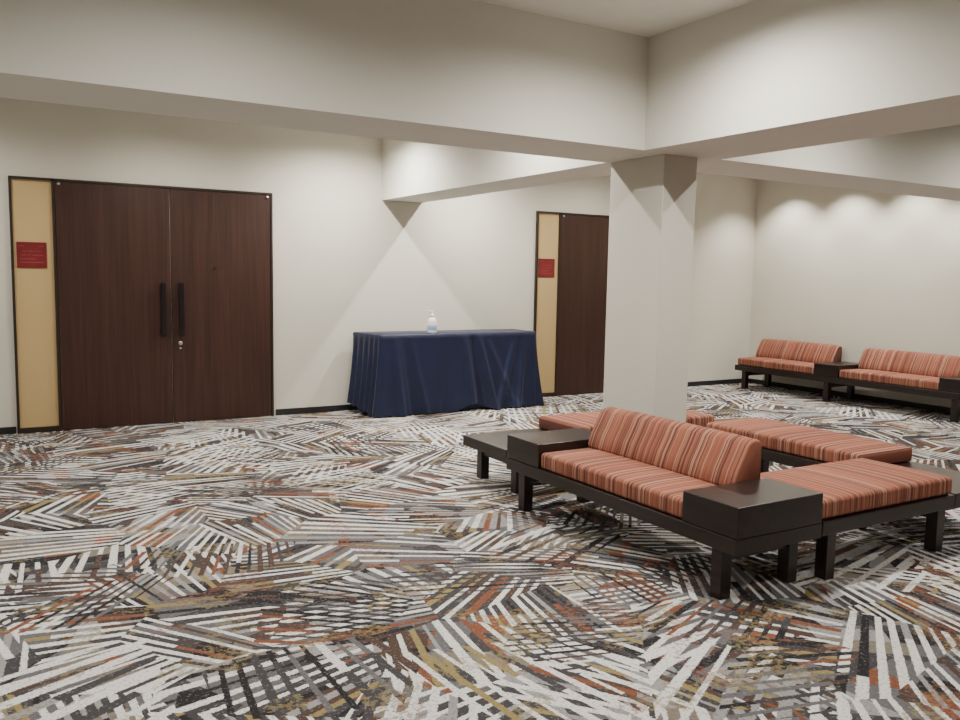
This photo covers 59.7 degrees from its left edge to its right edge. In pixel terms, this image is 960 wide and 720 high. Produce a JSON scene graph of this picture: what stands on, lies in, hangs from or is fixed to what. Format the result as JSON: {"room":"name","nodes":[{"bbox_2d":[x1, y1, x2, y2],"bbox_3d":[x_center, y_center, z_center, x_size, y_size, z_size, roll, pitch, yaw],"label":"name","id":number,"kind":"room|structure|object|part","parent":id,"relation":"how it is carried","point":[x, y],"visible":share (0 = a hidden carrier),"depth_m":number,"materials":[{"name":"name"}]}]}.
{"room":"conference center lobby","nodes":[
{"label":"conference center lobby","id":0,"kind":"room"},
{"bbox_2d":[0,97,757,432],"bbox_3d":[-1.780,-0.934,8.981,13.720,3.000,0.200,-2,7,-31],"label":"wall","id":1,"kind":"structure","parent":0,"point":[347,259],"depth_m":9.04,"materials":[{"name":"white paint"}]},
{"bbox_2d":[54,181,172,429],"bbox_3d":[-3.439,-0.499,7.909,0.986,2.272,0.026,-2,7,-31],"label":"leaf","id":2,"kind":"object","parent":1,"relation":"attached to","point":[113,241],"visible":1,"depth_m":7.88,"materials":[{"name":"brown wood"}]},
{"bbox_2d":[11,178,268,427],"bbox_3d":[-3.155,-0.529,8.037,2.292,2.233,0.072,-2,7,-30],"label":"door","id":3,"kind":"structure","parent":1,"relation":"in","point":[31,199],"depth_m":7.58,"materials":[{"name":"dark walnut wood"},{"name":"gold paper"},{"name":"dark metal"}]},
{"bbox_2d":[16,242,46,267],"bbox_3d":[-4.026,-0.943,7.510,0.240,0.230,0.008,-2,7,-31],"label":"plaque","id":4,"kind":"object","parent":3,"relation":"attached to","point":[29,246],"visible":1,"depth_m":7.51,"materials":[{"name":"red plastic"}]},
{"bbox_2d":[19,245,43,262],"bbox_3d":[-4.026,-0.950,7.504,0.195,0.154,0.001,-2,7,-31],"label":"lettering","id":5,"kind":"object","parent":4,"relation":"attached to","point":[19,245],"visible":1,"depth_m":7.50},
{"bbox_3d":[-4.026,-0.499,7.571,0.317,2.233,0.012,-2,7,-31],"label":"panel","id":6,"kind":"part","parent":3,"relation":"part of","materials":[{"name":"beige wood"}]},
{"bbox_3d":[-3.065,-0.486,8.085,0.048,0.520,0.057,-2,7,-31],"label":"pull handle","id":7,"kind":"part","parent":3,"relation":"part of","materials":[{"name":"black metal"}]},
{"bbox_3d":[-2.919,-0.492,8.171,0.048,0.520,0.057,-2,7,-31],"label":"pull handle","id":8,"kind":"part","parent":3,"relation":"part of","materials":[{"name":"black metal"}]},
{"bbox_2d":[8,175,273,433],"bbox_3d":[-3.162,-0.519,8.069,2.355,2.305,0.035,-2,7,-31],"label":"frame","id":9,"kind":"object","parent":1,"relation":"attached to","point":[59,427],"visible":1,"depth_m":7.66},
{"bbox_2d":[169,189,270,421],"bbox_3d":[-2.591,-0.534,8.410,0.974,2.272,0.026,-2,7,-31],"label":"leaf","id":10,"kind":"object","parent":1,"relation":"attached to","point":[222,367],"visible":1,"depth_m":8.39,"materials":[{"name":"brown wood"}]},
{"bbox_2d":[0,378,741,434],"bbox_3d":[-1.753,0.535,9.037,13.320,0.065,0.012,-2,7,-31],"label":"baseboard","id":11,"kind":"structure","parent":1,"relation":"attached to","point":[3,430],"depth_m":9.08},
{"bbox_2d":[536,213,564,392],"bbox_3d":[1.696,-0.728,10.897,2.292,2.233,0.072,-2,7,-30],"label":"panel","id":12,"kind":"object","parent":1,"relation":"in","point":[548,223],"depth_m":10.43,"materials":[{"name":"dark walnut wood"},{"name":"gold paper"},{"name":"dark metal"}]},
{"bbox_2d":[538,258,554,276],"bbox_3d":[0.825,-1.142,10.371,0.240,0.230,0.008,-2,7,-31],"label":"plaque","id":13,"kind":"object","parent":12,"relation":"attached to","point":[545,262],"visible":1,"depth_m":10.36,"materials":[{"name":"red plastic"}]},
{"bbox_2d":[540,261,552,273],"bbox_3d":[0.825,-1.148,10.365,0.195,0.154,0.001,-2,7,-31],"label":"lettering","id":14,"kind":"object","parent":13,"relation":"attached to","point":[540,261],"visible":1,"depth_m":10.37},
{"bbox_2d":[533,211,608,396],"bbox_3d":[1.689,-0.717,10.930,2.355,2.305,0.035,-2,7,-31],"label":"frame","id":15,"kind":"object","parent":1,"relation":"attached to","point":[550,394],"visible":0.53,"depth_m":10.43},
{"bbox_2d":[557,215,608,394],"bbox_3d":[1.411,-0.698,10.770,0.986,2.272,0.026,-2,7,-31],"label":"leaf","id":16,"kind":"object","parent":1,"relation":"attached to","point":[584,239],"visible":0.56,"depth_m":10.70,"materials":[{"name":"brown wood"}]},
{"bbox_2d":[0,383,959,719],"bbox_3d":[1.238,1.178,4.010,13.720,0.100,12.180,-2,7,-31],"label":"floor","id":17,"kind":"structure","parent":0,"point":[350,564],"depth_m":3.99,"materials":[{"name":"carpet"}]},
{"bbox_2d":[347,329,543,416],"bbox_3d":[-0.328,0.119,9.407,2.297,0.872,0.696,-2,7,-31],"label":"draped table","id":18,"kind":"object","parent":17,"relation":"on","point":[394,373],"visible":1,"depth_m":9.11,"materials":[{"name":"fabric"}]},
{"bbox_2d":[427,310,436,332],"bbox_3d":[-0.520,-0.415,9.087,0.104,0.248,0.104,1,6,-1],"label":"hand sanitizer bottle","id":19,"kind":"object","parent":18,"relation":"on","point":[432,322],"visible":1,"depth_m":9.05,"materials":[{"name":"white plastic"}]},
{"bbox_2d":[463,410,713,493],"bbox_3d":[0.884,0.655,6.465,2.000,0.437,0.600,-2,7,-31],"label":"bench","id":20,"kind":"object","parent":17,"relation":"on","point":[493,445],"visible":0.37,"depth_m":6.22,"materials":[{"name":"brown wood"}]},
{"bbox_3d":[0.023,0.756,6.239,0.068,0.250,0.068,-2,7,-31],"label":"leg","id":21,"kind":"part","parent":20,"relation":"part of","materials":[{"name":"brown wood"}]},
{"bbox_3d":[0.144,0.689,6.028,0.040,0.070,0.402,-2,7,-31],"label":"cross rail","id":22,"kind":"part","parent":20,"relation":"part of","materials":[{"name":"brown wood"}]},
{"bbox_3d":[0.262,0.801,5.836,0.068,0.250,0.068,-2,7,-31],"label":"leg","id":23,"kind":"part","parent":20,"relation":"part of","materials":[{"name":"brown wood"}]},
{"bbox_2d":[539,410,713,430],"bbox_3d":[1.171,0.481,6.618,1.328,0.111,0.580,-2,7,-31],"label":"seat cushion","id":24,"kind":"object","parent":20,"relation":"on","point":[585,420],"depth_m":6.45,"materials":[{"name":"fabric"}]},
{"bbox_2d":[603,154,696,422],"bbox_3d":[1.165,-0.219,5.845,0.295,2.310,0.540,-2,7,-31],"label":"column","id":25,"kind":"structure","parent":17,"relation":"on","point":[652,213],"depth_m":5.64,"materials":[{"name":"white paint"}]},
{"bbox_2d":[506,407,822,599],"bbox_3d":[0.926,0.699,4.782,0.600,0.688,1.950,-2,7,-31],"label":"bench","id":26,"kind":"object","parent":17,"relation":"on","point":[704,485],"visible":1,"depth_m":4.42,"materials":[{"name":"brown wood"}]},
{"bbox_3d":[0.295,0.845,5.399,0.068,0.250,0.068,-2,7,-31],"label":"leg","id":27,"kind":"part","parent":26,"relation":"part of","materials":[{"name":"brown wood"}]},
{"bbox_3d":[0.700,0.829,5.638,0.068,0.250,0.068,-2,7,-31],"label":"leg","id":28,"kind":"part","parent":26,"relation":"part of","materials":[{"name":"brown wood"}]},
{"bbox_2d":[541,448,717,517],"bbox_3d":[0.911,0.663,4.763,0.533,0.111,1.228,-2,7,-31],"label":"seat cushion","id":29,"kind":"object","parent":26,"relation":"on","point":[648,486],"depth_m":4.62,"materials":[{"name":"fabric"}]},
{"bbox_2d":[588,407,761,484],"bbox_3d":[1.076,0.482,4.841,0.206,0.263,1.220,-2,7,-31],"label":"cushion","id":30,"kind":"object","parent":26,"relation":"on","point":[710,456],"depth_m":4.68,"materials":[{"name":"fabric"}]},
{"bbox_3d":[1.144,1.004,3.970,0.068,0.250,0.068,-2,7,-31],"label":"leg","id":31,"kind":"part","parent":26,"relation":"part of","materials":[{"name":"brown wood"}]},
{"bbox_3d":[1.348,0.906,4.080,0.402,0.070,0.040,-2,7,-31],"label":"cross rail","id":32,"kind":"part","parent":26,"relation":"part of","materials":[{"name":"brown wood"}]},
{"bbox_3d":[1.549,0.988,4.209,0.068,0.250,0.068,-2,7,-31],"label":"leg","id":33,"kind":"part","parent":26,"relation":"part of","materials":[{"name":"brown wood"}]},
{"bbox_2d":[707,417,959,535],"bbox_3d":[2.446,0.759,5.715,0.600,0.437,1.950,-2,7,-31],"label":"bench","id":34,"kind":"object","parent":17,"relation":"on","point":[793,445],"visible":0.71,"depth_m":5.65,"materials":[{"name":"orange fabric"}]},
{"bbox_3d":[2.222,0.764,6.559,0.068,0.250,0.068,-2,7,-31],"label":"leg","id":35,"kind":"part","parent":34,"relation":"part of","materials":[{"name":"brown wood"}]},
{"bbox_2d":[707,417,911,463],"bbox_3d":[2.298,0.568,5.957,0.580,0.111,1.298,-2,7,-31],"label":"seat cushion","id":36,"kind":"object","parent":34,"relation":"on","point":[800,443],"depth_m":5.69,"materials":[{"name":"fabric"}]},
{"bbox_2d":[735,339,959,421],"bbox_3d":[4.689,0.191,10.520,0.600,0.688,3.300,-2,7,-31],"label":"bench","id":37,"kind":"object","parent":17,"relation":"on","point":[917,373],"visible":1,"depth_m":10.36,"materials":[{"name":"orange fabric"}]},
{"bbox_3d":[3.715,0.274,11.715,0.068,0.250,0.068,-2,7,-31],"label":"leg","id":38,"kind":"part","parent":37,"relation":"part of","materials":[{"name":"brown wood"}]},
{"bbox_3d":[3.919,0.176,11.825,0.402,0.070,0.040,-2,7,-31],"label":"cross rail","id":39,"kind":"part","parent":37,"relation":"part of","materials":[{"name":"brown wood"}]},
{"bbox_3d":[4.119,0.257,11.953,0.068,0.250,0.068,-2,7,-31],"label":"leg","id":40,"kind":"part","parent":37,"relation":"part of","materials":[{"name":"brown wood"}]},
{"bbox_2d":[738,357,813,373],"bbox_3d":[4.168,0.060,11.353,0.533,0.111,1.268,-2,7,-31],"label":"seat cushion","id":41,"kind":"object","parent":37,"relation":"on","point":[780,365],"depth_m":11.24,"materials":[{"name":"fabric"}]},
{"bbox_2d":[756,339,841,362],"bbox_3d":[4.333,-0.120,11.431,0.206,0.263,1.260,-2,7,-31],"label":"cushion","id":42,"kind":"object","parent":37,"relation":"on","point":[809,352],"depth_m":11.34,"materials":[{"name":"fabric"}]},
{"bbox_3d":[4.391,0.400,10.577,0.068,0.250,0.068,-2,7,-31],"label":"leg","id":43,"kind":"part","parent":37,"relation":"part of","materials":[{"name":"brown wood"}]},
{"bbox_3d":[4.595,0.302,10.687,0.402,0.070,0.040,-2,7,-31],"label":"cross rail","id":44,"kind":"part","parent":37,"relation":"part of","materials":[{"name":"brown wood"}]},
{"bbox_3d":[4.796,0.384,10.815,0.068,0.250,0.068,-2,7,-31],"label":"leg","id":45,"kind":"part","parent":37,"relation":"part of","materials":[{"name":"brown wood"}]},
{"bbox_2d":[839,369,939,389],"bbox_3d":[4.997,0.216,9.958,0.533,0.111,1.268,-2,7,-31],"label":"seat cushion","id":46,"kind":"object","parent":37,"relation":"on","point":[902,379],"depth_m":9.85,"materials":[{"name":"fabric"}]},
{"bbox_2d":[858,348,959,376],"bbox_3d":[5.162,0.035,10.036,0.206,0.263,1.260,-2,7,-31],"label":"cushion","id":47,"kind":"object","parent":37,"relation":"on","point":[906,362],"depth_m":9.97,"materials":[{"name":"fabric"}]},
{"bbox_3d":[5.220,0.555,9.182,0.068,0.250,0.068,-2,7,-31],"label":"leg","id":48,"kind":"part","parent":37,"relation":"part of","materials":[{"name":"brown wood"}]},
{"bbox_2d":[760,458,954,579],"bbox_3d":[2.028,0.856,4.677,1.140,0.437,0.600,-2,7,-31],"label":"bench","id":49,"kind":"object","parent":17,"relation":"on","point":[859,493],"visible":0.79,"depth_m":4.50,"materials":[{"name":"orange fabric"}]},
{"bbox_3d":[1.758,0.987,4.257,0.068,0.250,0.068,-2,7,-31],"label":"leg","id":50,"kind":"part","parent":49,"relation":"part of","materials":[{"name":"brown wood"}]},
{"bbox_2d":[760,458,951,518],"bbox_3d":[2.030,0.693,4.663,1.128,0.111,0.580,-2,7,-31],"label":"seat cushion","id":51,"kind":"object","parent":49,"relation":"on","point":[858,488],"depth_m":4.53,"materials":[{"name":"fabric"}]},
{"bbox_3d":[2.576,0.953,4.739,0.068,0.250,0.068,-2,7,-31],"label":"leg","id":52,"kind":"part","parent":49,"relation":"part of","materials":[{"name":"brown wood"}]},
{"bbox_2d":[0,0,959,200],"bbox_3d":[0.407,-1.678,5.220,13.320,0.690,0.600,-2,7,-31],"label":"ceiling beam","id":53,"kind":"structure","parent":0,"point":[457,73],"depth_m":4.42,"materials":[{"name":"white paint"}]},
{"bbox_2d":[382,139,610,202],"bbox_3d":[0.121,-1.925,7.629,0.490,0.690,3.860,-2,7,-31],"label":"ceiling beam","id":54,"kind":"structure","parent":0,"point":[416,172],"depth_m":7.75,"materials":[{"name":"white paint"}]},
{"bbox_2d":[474,0,755,36],"bbox_3d":[1.294,-1.906,3.700,13.720,0.100,12.180,-2,7,-31],"label":"ceiling","id":55,"kind":"structure","parent":0,"point":[646,18],"depth_m":4.71,"materials":[{"name":"paint"}]},
{"bbox_2d":[645,0,959,158],"bbox_3d":[3.198,-1.332,2.290,0.675,0.690,7.320,-2,7,-31],"label":"ceiling beam","id":56,"kind":"structure","parent":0,"point":[758,76],"depth_m":4.33,"materials":[{"name":"white paint"}]},
{"bbox_2d":[749,179,959,407],"bbox_3d":[7.086,-0.602,7.287,0.200,3.000,11.780,-2,7,-31],"label":"wall","id":57,"kind":"structure","parent":0,"point":[856,271],"depth_m":10.81,"materials":[{"name":"white paint"}]},
{"bbox_2d":[748,378,950,412],"bbox_3d":[6.971,0.862,7.375,0.012,0.065,11.768,-2,7,-31],"label":"baseboard","id":58,"kind":"structure","parent":57,"relation":"attached to","point":[755,381],"depth_m":10.74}
]}

